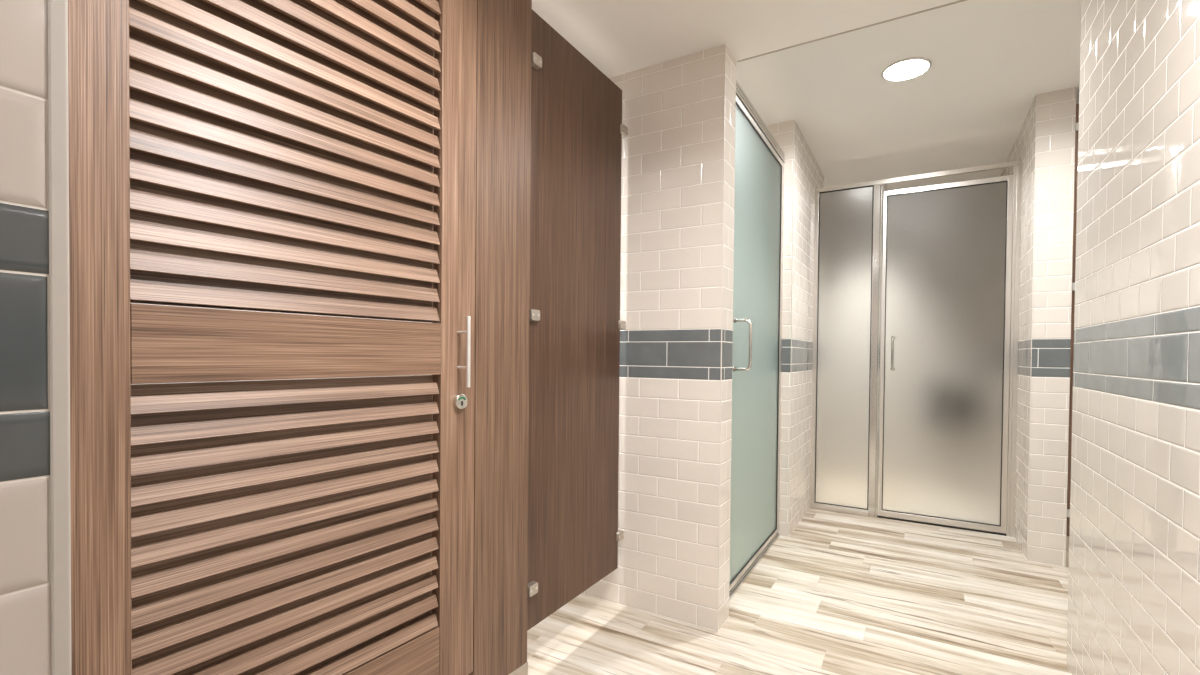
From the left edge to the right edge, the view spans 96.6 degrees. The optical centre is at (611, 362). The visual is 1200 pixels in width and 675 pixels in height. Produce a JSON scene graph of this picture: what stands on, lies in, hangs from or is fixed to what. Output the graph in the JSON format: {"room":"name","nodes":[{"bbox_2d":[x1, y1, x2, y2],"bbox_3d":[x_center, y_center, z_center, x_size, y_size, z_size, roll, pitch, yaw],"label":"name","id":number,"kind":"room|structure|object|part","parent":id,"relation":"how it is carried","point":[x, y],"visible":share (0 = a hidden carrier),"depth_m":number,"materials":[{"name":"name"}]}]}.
{"room":"changing room","nodes":[
{"label":"changing room","id":0,"kind":"room"},
{"bbox_2d":[0,0,50,674],"bbox_3d":[-1.827,-0.087,0.217,2.116,2.533,1.753,1,1,30],"label":"wall","id":1,"kind":"structure","parent":0,"point":[25,553],"depth_m":0.44,"materials":[{"name":"beige tile"}]},
{"bbox_2d":[47,0,71,674],"bbox_3d":[-0.497,-0.078,0.469,0.068,2.533,0.012,1,1,30],"label":"trim","id":2,"kind":"structure","parent":1,"relation":"attached to","point":[57,10],"depth_m":0.45,"materials":[{"name":"tile"}]},
{"bbox_2d":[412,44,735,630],"bbox_3d":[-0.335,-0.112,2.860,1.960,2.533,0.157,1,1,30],"label":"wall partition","id":3,"kind":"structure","parent":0,"point":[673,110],"depth_m":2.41,"materials":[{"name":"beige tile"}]},
{"bbox_2d":[527,10,627,630],"bbox_3d":[-0.127,-0.147,2.226,0.056,2.242,0.727,1,1,30],"label":"panel","id":4,"kind":"object","parent":3,"relation":"attached to","point":[577,128],"visible":0.89,"depth_m":2.16,"materials":[{"name":"brown wood"}]},
{"bbox_2d":[717,44,725,631],"bbox_3d":[0.474,-0.096,2.304,0.004,2.533,0.004,1,1,30],"label":"trim","id":5,"kind":"structure","parent":3,"relation":"attached to","point":[725,44],"depth_m":2.30,"materials":[{"name":"tile"}]},
{"bbox_2d":[767,120,823,536],"bbox_3d":[0.951,-0.231,4.380,1.267,2.750,1.257,1,1,30],"label":"wall","id":6,"kind":"structure","parent":0,"point":[798,292],"depth_m":3.67,"materials":[{"name":"beige tile"}]},
{"bbox_2d":[788,120,794,537],"bbox_3d":[1.186,-0.216,3.520,0.004,2.750,0.004,1,1,30],"label":"trim","id":7,"kind":"structure","parent":6,"relation":"attached to","point":[794,120],"depth_m":3.52,"materials":[{"name":"tile"}]},
{"bbox_2d":[805,139,824,176],"bbox_3d":[1.605,-1.593,4.197,0.006,0.008,0.900,1,1,30],"label":"trim","id":8,"kind":"structure","parent":6,"relation":"attached to","point":[805,139],"depth_m":4.13,"materials":[{"name":"paint"}]},
{"bbox_2d":[527,484,1070,674],"bbox_3d":[0.703,1.206,2.059,4.800,0.060,7.650,1,1,30],"label":"floor","id":9,"kind":"structure","parent":0,"point":[845,593],"depth_m":2.45,"materials":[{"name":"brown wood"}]},
{"bbox_2d":[468,0,531,674],"bbox_3d":[-0.372,-0.095,1.803,0.032,2.529,0.254,1,1,33],"label":"pilaster","id":10,"kind":"object","parent":9,"relation":"on","point":[504,27],"visible":0.95,"depth_m":1.79,"materials":[{"name":"brown wood"}]},
{"bbox_2d":[68,0,476,674],"bbox_3d":[-0.695,-0.134,1.279,0.096,2.244,0.972,1,1,33],"label":"door","id":11,"kind":"structure","parent":10,"relation":"attached to","point":[314,158],"depth_m":1.21,"materials":[{"name":"brown wood"}]},
{"bbox_3d":[-0.721,0.414,1.304,0.042,0.748,0.704,1,1,33],"label":"louver panel","id":12,"kind":"part","parent":11,"relation":"part of","materials":[{"name":"brown wood"}]},
{"bbox_3d":[-0.711,-0.650,1.288,0.042,1.066,0.704,1,1,33],"label":"louver panel","id":13,"kind":"part","parent":11,"relation":"part of","materials":[{"name":"brown wood"}]},
{"bbox_3d":[-0.717,-0.038,1.298,0.043,0.150,0.704,1,1,33],"label":"rail","id":14,"kind":"part","parent":11,"relation":"part of","materials":[{"name":"brown wood"}]},
{"bbox_3d":[-0.726,0.889,1.312,0.043,0.198,0.704,1,1,33],"label":"rail","id":15,"kind":"part","parent":11,"relation":"part of","materials":[{"name":"brown wood"}]},
{"bbox_3d":[-0.431,-0.033,1.606,0.012,0.214,0.012,1,1,33],"label":"pull handle","id":16,"kind":"part","parent":11,"relation":"part of","materials":[{"name":"metal"}]},
{"bbox_2d":[729,80,784,600],"bbox_3d":[0.861,-0.108,3.048,0.146,2.542,1.143,1,1,30],"label":"glass door","id":17,"kind":"structure","parent":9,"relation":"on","point":[759,159],"depth_m":3.01,"materials":[{"name":"glass"}]},
{"bbox_3d":[0.642,-0.087,2.612,0.090,0.257,0.017,1,1,30],"label":"pull handle","id":18,"kind":"part","parent":17,"relation":"part of","materials":[{"name":"metal"}]},
{"bbox_2d":[810,160,1021,536],"bbox_3d":[2.148,-0.097,3.886,1.305,2.520,0.093,1,1,30],"label":"shower enclosure","id":19,"kind":"object","parent":9,"relation":"on","point":[946,288],"visible":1,"depth_m":3.87,"materials":[{"name":"glass"}]},
{"bbox_3d":[1.778,1.134,4.142,0.387,0.044,0.032,1,1,30],"label":"sill","id":20,"kind":"part","parent":19,"relation":"part of","materials":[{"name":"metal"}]},
{"bbox_3d":[1.789,-0.111,4.122,0.371,2.432,0.006,1,1,30],"label":"glass","id":21,"kind":"part","parent":19,"relation":"part of","materials":[{"name":"white glass"}]},
{"bbox_3d":[1.789,-0.111,4.122,0.383,2.444,0.014,1,1,30],"label":"pane","id":22,"kind":"part","parent":19,"relation":"part of","materials":[{"name":"glass"}]},
{"bbox_3d":[1.983,-0.085,4.008,0.064,2.490,0.047,1,1,30],"label":"post","id":23,"kind":"part","parent":19,"relation":"part of","materials":[{"name":"metal"}]},
{"bbox_3d":[2.064,-0.068,3.921,0.017,0.247,0.068,1,1,30],"label":"pull handle","id":24,"kind":"part","parent":19,"relation":"part of","materials":[{"name":"metal"}]},
{"bbox_3d":[2.347,-0.062,3.800,0.713,2.330,0.006,1,1,30],"label":"glass","id":25,"kind":"part","parent":19,"relation":"part of","materials":[{"name":"white glass"}]},
{"bbox_3d":[2.351,-0.058,3.798,0.775,2.416,0.028,1,1,30],"label":"door","id":26,"kind":"part","parent":19,"relation":"part of","materials":[{"name":"glass"}]},
{"bbox_2d":[1001,87,1075,566],"bbox_3d":[3.001,-0.204,3.877,0.178,2.750,1.783,1,1,30],"label":"wall pier","id":27,"kind":"object","parent":9,"relation":"on","point":[1054,135],"visible":0.71,"depth_m":3.12,"materials":[{"name":"beige tile"}]},
{"bbox_2d":[1000,97,1035,175],"bbox_3d":[2.942,-1.576,3.917,0.006,0.008,1.750,1,1,30],"label":"trim","id":28,"kind":"structure","parent":27,"relation":"attached to","point":[1034,97],"depth_m":3.60,"materials":[{"name":"paint"}]},
{"bbox_2d":[1027,94,1036,555],"bbox_3d":[2.478,-0.198,3.149,0.004,2.750,0.004,1,1,30],"label":"trim","id":29,"kind":"structure","parent":27,"relation":"attached to","point":[1036,94],"depth_m":3.15,"materials":[{"name":"tile"}]},
{"bbox_2d":[1066,104,1078,566],"bbox_3d":[2.777,-0.148,3.007,0.302,2.660,0.040,1,1,30],"label":"pilaster","id":30,"kind":"object","parent":9,"relation":"on","point":[1077,105],"visible":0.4,"depth_m":3.07,"materials":[{"name":"brown wood"}]},
{"bbox_2d":[532,0,1080,196],"bbox_3d":[0.729,-1.490,2.019,4.800,0.267,7.650,1,1,30],"label":"ceiling","id":31,"kind":"structure","parent":0,"point":[990,59],"depth_m":2.75,"materials":[{"name":"paint"}]},
{"bbox_2d":[737,0,966,61],"bbox_3d":[1.112,-1.355,2.103,1.255,0.009,0.008,1,1,30],"label":"trim","id":32,"kind":"structure","parent":31,"relation":"attached to","point":[960,0],"depth_m":2.17,"materials":[{"name":"metal"}]},
{"bbox_2d":[881,57,931,81],"bbox_3d":[1.583,-1.573,2.870,0.239,0.009,0.239,1,1,30],"label":"recessed light","id":33,"kind":"object","parent":31,"relation":"in","point":[908,68],"visible":1,"depth_m":2.86,"materials":[{"name":"metal"}]},
{"bbox_2d":[1067,0,1199,674],"bbox_3d":[0.779,-0.170,0.184,0.120,2.750,4.300,1,1,30],"label":"wall","id":34,"kind":"structure","parent":0,"point":[1134,581],"depth_m":1.48,"materials":[{"name":"beige tile"}]}
]}

